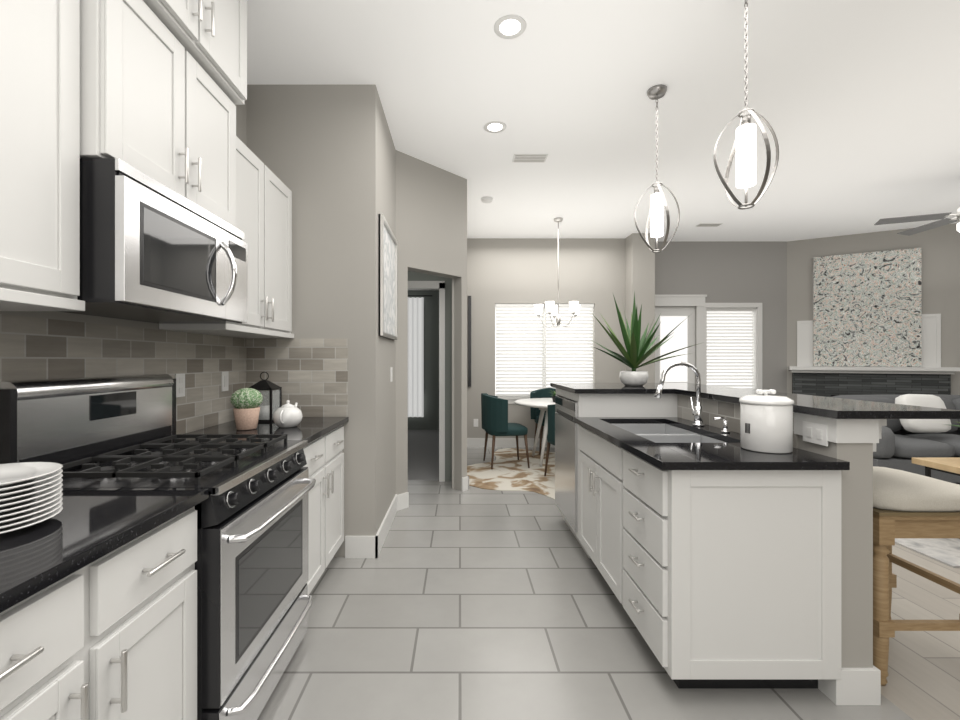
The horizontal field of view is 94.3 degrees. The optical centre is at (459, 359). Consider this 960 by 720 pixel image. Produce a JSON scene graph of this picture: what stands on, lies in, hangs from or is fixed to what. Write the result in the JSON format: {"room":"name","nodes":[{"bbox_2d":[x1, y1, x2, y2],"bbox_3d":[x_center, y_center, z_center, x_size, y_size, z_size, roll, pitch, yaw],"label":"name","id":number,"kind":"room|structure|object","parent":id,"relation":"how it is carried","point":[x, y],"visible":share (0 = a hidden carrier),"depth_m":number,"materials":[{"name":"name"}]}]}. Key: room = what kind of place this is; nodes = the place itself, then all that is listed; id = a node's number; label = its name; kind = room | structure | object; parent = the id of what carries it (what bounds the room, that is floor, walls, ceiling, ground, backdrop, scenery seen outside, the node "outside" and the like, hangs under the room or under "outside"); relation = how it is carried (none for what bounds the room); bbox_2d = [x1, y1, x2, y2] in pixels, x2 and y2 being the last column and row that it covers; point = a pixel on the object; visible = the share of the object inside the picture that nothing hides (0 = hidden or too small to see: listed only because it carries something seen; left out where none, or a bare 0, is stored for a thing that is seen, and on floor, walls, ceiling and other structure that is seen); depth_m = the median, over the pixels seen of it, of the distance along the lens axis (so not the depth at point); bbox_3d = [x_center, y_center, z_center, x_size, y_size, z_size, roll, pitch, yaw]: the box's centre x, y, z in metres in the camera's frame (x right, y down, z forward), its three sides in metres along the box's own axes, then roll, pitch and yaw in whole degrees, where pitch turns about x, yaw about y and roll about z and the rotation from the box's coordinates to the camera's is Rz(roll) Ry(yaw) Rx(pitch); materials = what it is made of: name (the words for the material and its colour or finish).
{"room":"kitchen","nodes":[
{"label":"kitchen","id":0,"kind":"room"},
{"bbox_2d":[0,100,246,433],"bbox_3d":[-1.450,-0.255,0.350,0.120,3.080,5.100,0,0,0],"label":"wall","id":1,"kind":"structure","parent":0,"point":[241,122],"depth_m":1.78,"materials":[{"name":"grey paint"}]},
{"bbox_2d":[0,0,87,307],"bbox_3d":[-1.234,-0.633,0.981,0.307,0.925,0.601,0,0,0],"label":"upper cabinet","id":2,"kind":"object","parent":1,"relation":"attached to","point":[42,41],"depth_m":1.16,"materials":[{"name":"white wood"}]},
{"bbox_2d":[84,0,243,231],"bbox_3d":[-1.206,-0.883,1.666,0.362,0.585,0.768,0,0,0],"label":"upper cabinet","id":3,"kind":"object","parent":1,"relation":"attached to","point":[156,90],"depth_m":1.52,"materials":[{"name":"white wood"}]},
{"bbox_2d":[58,158,247,323],"bbox_3d":[-1.146,-0.376,1.665,0.480,0.418,0.752,0,0,0],"label":"over-the-range microwave","id":4,"kind":"object","parent":3,"relation":"attached to","point":[152,250],"visible":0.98,"depth_m":1.44,"materials":[{"name":"silver metal"}]},
{"bbox_2d":[0,314,347,433],"bbox_3d":[-1.060,0.115,0.950,0.660,0.508,3.900,0,0,0],"label":"tile backsplash","id":5,"kind":"structure","parent":1,"relation":"attached to","point":[309,377],"depth_m":2.29,"materials":[{"name":"grey tile"}]},
{"bbox_2d":[175,373,184,396],"bbox_3d":[-1.383,0.125,2.200,0.008,0.115,0.070,0,0,0],"label":"outlet","id":6,"kind":"object","parent":5,"relation":"attached to","point":[180,385],"depth_m":2.20,"materials":[{"name":"white plastic"}]},
{"bbox_2d":[221,371,228,390],"bbox_3d":[-1.383,0.125,2.620,0.009,0.115,0.070,0,0,0],"label":"outlet","id":7,"kind":"object","parent":5,"relation":"attached to","point":[224,375],"depth_m":2.61,"materials":[{"name":"white plastic"}]},
{"bbox_2d":[148,0,246,104],"bbox_3d":[-1.181,-1.472,1.666,0.412,0.585,0.784,0,0,0],"label":"upper cabinet","id":8,"kind":"object","parent":1,"relation":"attached to","point":[216,30],"depth_m":1.81,"materials":[{"name":"white wood"}]},
{"bbox_2d":[159,144,293,335],"bbox_3d":[-1.234,-0.633,2.473,0.307,0.925,0.847,0,0,0],"label":"upper cabinet","id":9,"kind":"object","parent":1,"relation":"attached to","point":[267,200],"depth_m":2.47,"materials":[{"name":"white wood"}]},
{"bbox_2d":[247,85,395,556],"bbox_3d":[-1.030,-0.255,3.350,0.960,3.080,0.900,0,0,0],"label":"wall","id":10,"kind":"structure","parent":0,"point":[325,155],"depth_m":2.90,"materials":[{"name":"grey paint"}]},
{"bbox_2d":[345,494,396,557],"bbox_3d":[-0.640,1.215,3.342,0.210,0.140,0.915,0,0,0],"label":"baseboard","id":11,"kind":"structure","parent":10,"relation":"attached to","point":[363,546],"depth_m":2.88,"materials":[{"name":"white wood"}]},
{"bbox_2d":[379,214,397,339],"bbox_3d":[-0.534,-0.575,3.350,0.030,0.820,0.700,0,0,0],"label":"framed picture","id":12,"kind":"object","parent":10,"relation":"attached to","point":[388,285],"visible":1,"depth_m":3.30,"materials":[{"name":"silver metal"}]},
{"bbox_2d":[390,367,392,381],"bbox_3d":[-0.545,0.115,3.550,0.009,0.115,0.070,0,0,0],"label":"light switch","id":13,"kind":"object","parent":10,"relation":"attached to","point":[391,368],"depth_m":3.53,"materials":[{"name":"white plastic"}]},
{"bbox_2d":[408,430,438,479],"bbox_3d":[-0.940,1.310,6.575,1.720,0.050,3.650,0,0,0],"label":"floor","id":14,"kind":"structure","parent":0,"point":[423,454],"depth_m":6.02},
{"bbox_2d":[408,290,438,429],"bbox_3d":[-0.875,-0.255,8.235,1.850,3.080,0.170,0,0,0],"label":"wall","id":15,"kind":"structure","parent":0,"point":[429,420],"depth_m":8.20,"materials":[{"name":"grey paint"}]},
{"bbox_2d":[408,295,431,416],"bbox_3d":[-0.900,-0.070,8.080,0.800,2.210,0.052,0,0,0],"label":"curtain","id":16,"kind":"object","parent":15,"relation":"hanging from","point":[416,357],"visible":0.6,"depth_m":8.08,"materials":[{"name":"grey fabric"}]},
{"bbox_2d":[408,271,451,481],"bbox_3d":[-0.940,-0.255,4.760,1.720,3.080,0.120,0,0,0],"label":"wall","id":17,"kind":"structure","parent":0,"point":[423,281],"depth_m":4.72,"materials":[{"name":"grey paint"}]},
{"bbox_2d":[396,150,468,510],"bbox_3d":[-0.280,-0.255,4.161,0.160,3.080,0.892,0,0,45],"label":"wall","id":18,"kind":"structure","parent":0,"point":[431,219],"depth_m":4.08,"materials":[{"name":"grey paint"}]},
{"bbox_2d":[467,238,624,446],"bbox_3d":[1.180,-0.255,6.615,2.520,3.080,0.150,0,0,0],"label":"wall","id":19,"kind":"structure","parent":0,"point":[517,270],"depth_m":6.57,"materials":[{"name":"grey paint"}]},
{"bbox_2d":[468,296,470,386],"bbox_3d":[0.141,-0.275,6.555,0.047,1.340,0.029,0,0,0],"label":"framed picture","id":20,"kind":"object","parent":19,"relation":"attached to","point":[469,341],"visible":0.93,"depth_m":6.54,"materials":[{"name":"black ceramic"}]},
{"bbox_2d":[495,304,593,396],"bbox_3d":[1.255,-0.145,6.605,1.452,1.372,0.056,0,0,0],"label":"window blinds","id":21,"kind":"object","parent":19,"relation":"attached to","point":[531,308],"visible":0.79,"depth_m":6.60,"materials":[{"name":"white plastic"}]},
{"bbox_2d":[257,447,912,719],"bbox_3d":[2.900,1.310,3.100,9.400,0.050,10.600,0,0,0],"label":"floor","id":22,"kind":"structure","parent":0,"point":[471,603],"depth_m":2.05,"materials":[{"name":"grey tile"}]},
{"bbox_2d":[0,509,196,719],"bbox_3d":[-1.066,0.843,0.853,0.642,0.886,0.864,0,0,0],"label":"base cabinet","id":23,"kind":"object","parent":22,"relation":"on","point":[98,603],"depth_m":0.95,"materials":[{"name":"white wood"}]},
{"bbox_2d":[0,488,208,616],"bbox_3d":[-1.056,0.385,0.142,0.662,0.030,2.285,0,0,0],"label":"countertop","id":24,"kind":"structure","parent":23,"relation":"on","point":[92,523],"depth_m":0.96,"materials":[{"name":"black stone"}]},
{"bbox_2d":[0,462,62,534],"bbox_3d":[-1.035,0.310,0.970,0.254,0.118,0.254,0,0,0],"label":"plate stack","id":25,"kind":"object","parent":24,"relation":"on","point":[31,493],"visible":1,"depth_m":0.99,"materials":[{"name":"white ceramic"}]},
{"bbox_2d":[0,374,315,719],"bbox_3d":[-1.002,0.673,1.665,0.756,1.223,0.754,0,0,0],"label":"range","id":26,"kind":"object","parent":22,"relation":"on","point":[254,601],"visible":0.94,"depth_m":1.50,"materials":[{"name":"silver metal"}]},
{"bbox_2d":[303,425,343,594],"bbox_3d":[-1.066,0.843,2.471,0.642,0.886,0.853,0,0,0],"label":"base cabinet","id":27,"kind":"object","parent":22,"relation":"on","point":[325,457],"depth_m":2.45,"materials":[{"name":"white wood"}]},
{"bbox_2d":[185,417,347,448],"bbox_3d":[-1.056,0.385,2.471,0.662,0.030,0.853,0,0,0],"label":"countertop","id":28,"kind":"structure","parent":27,"relation":"on","point":[311,429],"depth_m":2.37,"materials":[{"name":"black stone"}]},
{"bbox_2d":[230,388,262,429],"bbox_3d":[-1.140,0.259,2.380,0.158,0.220,0.158,0,0,0],"label":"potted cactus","id":29,"kind":"object","parent":28,"relation":"on","point":[246,402],"visible":1,"depth_m":2.33,"materials":[{"name":"plant"}]},
{"bbox_2d":[249,372,281,421],"bbox_3d":[-1.200,0.220,2.730,0.152,0.298,0.152,0,0,0],"label":"lantern","id":30,"kind":"object","parent":28,"relation":"on","point":[266,412],"visible":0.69,"depth_m":2.70,"materials":[{"name":"black metal"}]},
{"bbox_2d":[273,400,302,427],"bbox_3d":[-0.955,0.296,2.482,0.156,0.146,0.243,0,0,0],"label":"teapot","id":31,"kind":"object","parent":28,"relation":"on","point":[287,415],"visible":1,"depth_m":2.42,"materials":[{"name":"white ceramic"}]},
{"bbox_2d":[452,278,453,488],"bbox_3d":[-0.015,-0.255,5.505,0.130,3.080,2.130,0,0,0],"label":"wall","id":32,"kind":"structure","parent":22,"relation":"on","point":[452,383],"depth_m":4.44,"materials":[{"name":"grey paint"}]},
{"bbox_2d":[467,448,554,499],"bbox_3d":[1.097,1.282,5.154,2.156,0.006,2.640,0,0,0],"label":"cowhide rug","id":33,"kind":"object","parent":22,"relation":"on","point":[509,471],"visible":0.42,"depth_m":5.01,"materials":[{"name":"beige fur"}]},
{"bbox_2d":[481,393,529,468],"bbox_3d":[0.542,0.841,5.442,0.567,0.872,0.616,0,0,0],"label":"dining chair","id":34,"kind":"object","parent":33,"relation":"on","point":[494,415],"visible":1,"depth_m":5.22,"materials":[{"name":"teal fabric"}]},
{"bbox_2d":[514,398,554,465],"bbox_3d":[1.250,0.901,5.620,1.120,0.752,1.120,0,0,0],"label":"round dining table","id":35,"kind":"object","parent":33,"relation":"on","point":[541,404],"visible":0.42,"depth_m":5.50,"materials":[{"name":"white"}]},
{"bbox_2d":[550,391,555,401],"bbox_3d":[1.219,0.445,5.555,0.228,0.158,0.230,0,0,0],"label":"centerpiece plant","id":36,"kind":"object","parent":35,"relation":"on","point":[553,396],"visible":0.33,"depth_m":5.52,"materials":[{"name":"green plant"}]},
{"bbox_2d":[530,388,555,454],"bbox_3d":[1.300,0.841,6.251,0.623,0.872,0.542,0,0,0],"label":"dining chair","id":37,"kind":"object","parent":33,"relation":"on","point":[541,393],"visible":0.25,"depth_m":6.35,"materials":[{"name":"teal fabric"}]},
{"bbox_2d":[544,404,554,475],"bbox_3d":[1.210,0.841,4.706,0.611,0.872,0.577,0,0,0],"label":"dining chair","id":38,"kind":"object","parent":33,"relation":"on","point":[551,426],"visible":0.15,"depth_m":4.58,"materials":[{"name":"teal fabric"}]},
{"bbox_2d":[554,387,573,534],"bbox_3d":[1.157,0.750,3.230,0.785,1.070,0.700,0,0,0],"label":"base cabinet","id":39,"kind":"object","parent":22,"relation":"on","point":[566,394],"depth_m":3.28,"materials":[{"name":"white wood"}]},
{"bbox_2d":[555,395,576,531],"bbox_3d":[1.060,0.705,3.230,0.610,0.856,0.616,0,0,0],"label":"dishwasher","id":40,"kind":"object","parent":39,"relation":"in","point":[565,459],"visible":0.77,"depth_m":3.15,"materials":[{"name":"silver metal"}]},
{"bbox_2d":[574,391,885,704],"bbox_3d":[1.157,0.750,2.285,0.785,1.070,1.270,0,0,0],"label":"kitchen island","id":41,"kind":"object","parent":22,"relation":"on","point":[730,563],"depth_m":1.66,"materials":[{"name":"white wood"}]},
{"bbox_2d":[550,383,673,394],"bbox_3d":[1.055,0.200,3.232,0.640,0.030,0.774,0,0,0],"label":"countertop","id":42,"kind":"structure","parent":41,"relation":"on","point":[573,388],"depth_m":2.99,"materials":[{"name":"stone"}]},
{"bbox_2d":[589,291,700,385],"bbox_3d":[1.298,-0.153,3.208,0.795,0.675,0.901,0,0,0],"label":"palm","id":43,"kind":"object","parent":42,"relation":"on","point":[637,353],"visible":1,"depth_m":3.13,"materials":[{"name":"green plant leaves"},{"name":"white ceramic"}]},
{"bbox_2d":[574,415,849,470],"bbox_3d":[1.075,0.385,2.247,0.680,0.030,1.265,0,0,0],"label":"countertop","id":44,"kind":"structure","parent":41,"relation":"on","point":[662,464],"depth_m":1.62,"materials":[{"name":"black stone"}]},
{"bbox_2d":[612,424,725,442],"bbox_3d":[1.085,0.498,2.395,0.416,0.194,0.806,0,0,0],"label":"double-bowl sink","id":45,"kind":"object","parent":44,"relation":"in","point":[661,433],"visible":0.15,"depth_m":2.41,"materials":[{"name":"grey metal"}]},
{"bbox_2d":[654,362,729,432],"bbox_3d":[1.227,0.189,2.428,0.296,0.361,0.355,0,0,0],"label":"gooseneck faucet","id":46,"kind":"object","parent":44,"relation":"on","point":[697,412],"visible":1,"depth_m":2.48,"materials":[{"name":"silver metal"}]},
{"bbox_2d":[739,389,793,453],"bbox_3d":[1.265,0.245,1.840,0.190,0.248,0.190,0,0,0],"label":"ceramic canister","id":47,"kind":"object","parent":44,"relation":"on","point":[766,422],"visible":1,"depth_m":1.77,"materials":[{"name":"white ceramic"}]},
{"bbox_2d":[650,383,959,418],"bbox_3d":[1.607,0.200,2.620,0.465,0.030,2.000,0,0,0],"label":"countertop","id":48,"kind":"structure","parent":41,"relation":"on","point":[840,408],"depth_m":1.77,"materials":[{"name":"stone"}]},
{"bbox_2d":[788,248,959,396],"bbox_3d":[5.624,-0.113,6.121,1.820,2.795,0.399,0,0,30],"label":"fireplace","id":49,"kind":"object","parent":22,"relation":"on","point":[869,329],"visible":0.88,"depth_m":6.21,"materials":[{"name":"stone"}]},
{"bbox_2d":[247,0,959,240],"bbox_3d":[2.900,-1.845,3.100,9.400,0.100,10.600,0,0,0],"label":"ceiling","id":50,"kind":"structure","parent":0,"point":[855,104],"depth_m":3.06,"materials":[{"name":"white paint"}]},
{"bbox_2d":[481,197,492,203],"bbox_3d":[0.300,-1.777,4.950,0.130,0.034,0.130,0,0,0],"label":"smoke detector","id":51,"kind":"object","parent":50,"relation":"attached to","point":[486,200],"visible":1,"depth_m":4.91,"materials":[{"name":"white plastic"}]},
{"bbox_2d":[484,121,505,132],"bbox_3d":[0.270,-1.793,3.430,0.175,0.003,0.175,0,0,-6],"label":"recessed light","id":52,"kind":"object","parent":50,"relation":"in","point":[494,126],"depth_m":3.43,"materials":[{"name":"white plastic"}]},
{"bbox_2d":[494,15,525,38],"bbox_3d":[0.270,-1.793,2.400,0.175,0.003,0.175,0,0,-6],"label":"recessed light","id":53,"kind":"object","parent":50,"relation":"in","point":[509,26],"depth_m":2.39,"materials":[{"name":"white plastic"}]},
{"bbox_2d":[512,154,547,161],"bbox_3d":[0.620,-1.790,3.951,0.300,0.010,0.150,0,0,0],"label":"ceiling vent","id":54,"kind":"object","parent":50,"relation":"in","point":[529,157],"depth_m":3.93,"materials":[{"name":"white metal"}]},
{"bbox_2d":[534,217,579,327],"bbox_3d":[1.251,-1.107,5.683,0.589,1.376,0.570,0,0,0],"label":"dining chandelier","id":55,"kind":"object","parent":50,"relation":"hanging from","point":[552,309],"visible":1,"depth_m":5.66,"materials":[{"name":"white glass"}]},
{"bbox_2d":[634,84,679,252],"bbox_3d":[1.310,-1.258,2.960,0.227,1.074,0.227,0,0,45],"label":"pendant light","id":56,"kind":"object","parent":50,"relation":"hanging from","point":[658,203],"visible":1,"depth_m":2.94,"materials":[{"name":"silver metal"}]},
{"bbox_2d":[695,223,722,226],"bbox_3d":[3.300,-1.790,5.900,0.300,0.010,0.120,0,0,0],"label":"ceiling vent","id":57,"kind":"object","parent":50,"relation":"in","point":[701,224],"depth_m":5.89,"materials":[{"name":"white metal"}]},
{"bbox_2d":[713,0,778,209],"bbox_3d":[1.350,-1.258,2.100,0.227,1.074,0.227,0,0,45],"label":"pendant light","id":58,"kind":"object","parent":50,"relation":"hanging from","point":[744,146],"visible":1,"depth_m":2.08,"materials":[{"name":"silver metal"}]},
{"bbox_2d":[874,207,959,235],"bbox_3d":[4.960,-1.505,4.340,1.407,0.580,1.366,0,0,0],"label":"ceiling fan","id":59,"kind":"object","parent":50,"relation":"hanging from","point":[932,225],"visible":1,"depth_m":4.50,"materials":[{"name":"silver metal"}]},
{"bbox_2d":[625,233,654,382],"bbox_3d":[2.600,-0.255,6.495,0.320,3.080,0.390,0,0,0],"label":"wall","id":60,"kind":"structure","parent":0,"point":[639,268],"depth_m":6.30,"materials":[{"name":"grey paint"}]},
{"bbox_2d":[655,241,786,392],"bbox_3d":[3.855,-0.255,6.780,2.190,3.080,0.160,0,0,0],"label":"wall","id":61,"kind":"structure","parent":0,"point":[695,281],"depth_m":6.74,"materials":[{"name":"grey paint"}]},
{"bbox_2d":[707,309,754,388],"bbox_3d":[4.110,-0.155,6.790,0.740,1.250,0.056,0,0,0],"label":"window blinds","id":62,"kind":"object","parent":61,"relation":"attached to","point":[730,322],"visible":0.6,"depth_m":6.79,"materials":[{"name":"white plastic"}]},
{"bbox_2d":[787,223,959,394],"bbox_3d":[6.265,-0.255,6.052,3.799,3.080,0.120,0,0,30],"label":"wall","id":63,"kind":"structure","parent":0,"point":[940,268],"depth_m":6.02,"materials":[{"name":"grey paint"}]},
{"bbox_2d":[881,543,959,719],"bbox_3d":[4.610,1.310,1.100,5.980,0.050,6.600,0,0,0],"label":"floor","id":64,"kind":"structure","parent":0,"point":[923,679],"depth_m":1.98,"materials":[{"name":"beige wood"}]},
{"bbox_2d":[873,466,959,685],"bbox_3d":[1.860,0.891,1.960,0.470,0.787,0.470,0,0,0],"label":"bar stool","id":65,"kind":"object","parent":64,"relation":"on","point":[906,504],"visible":0.62,"depth_m":1.76,"materials":[{"name":"brown wood"}]},
{"bbox_2d":[895,483,959,567],"bbox_3d":[4.975,1.279,4.000,3.850,0.012,2.500,0,0,0],"label":"living room rug","id":66,"kind":"object","parent":64,"relation":"on","point":[946,551],"visible":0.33,"depth_m":3.02,"materials":[{"name":"grey carpet"}]},
{"bbox_2d":[833,394,959,482],"bbox_3d":[5.250,0.839,4.825,2.300,0.867,0.950,0,0,0],"label":"sofa","id":67,"kind":"object","parent":66,"relation":"on","point":[898,446],"visible":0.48,"depth_m":4.41,"materials":[{"name":"grey fabric"}]},
{"bbox_2d":[895,394,950,432],"bbox_3d":[4.850,0.560,4.663,0.525,0.408,0.221,0,0,-8],"label":"pillow","id":68,"kind":"object","parent":67,"relation":"on","point":[927,425],"visible":0.79,"depth_m":4.60,"materials":[{"name":"white fabric"}]},
{"bbox_2d":[912,457,959,476],"bbox_3d":[3.850,1.014,2.850,0.700,0.517,1.200,0,0,0],"label":"coffee table","id":69,"kind":"object","parent":66,"relation":"on","point":[950,465],"visible":0.6,"depth_m":3.31,"materials":[{"name":"brown wood"}]}
]}

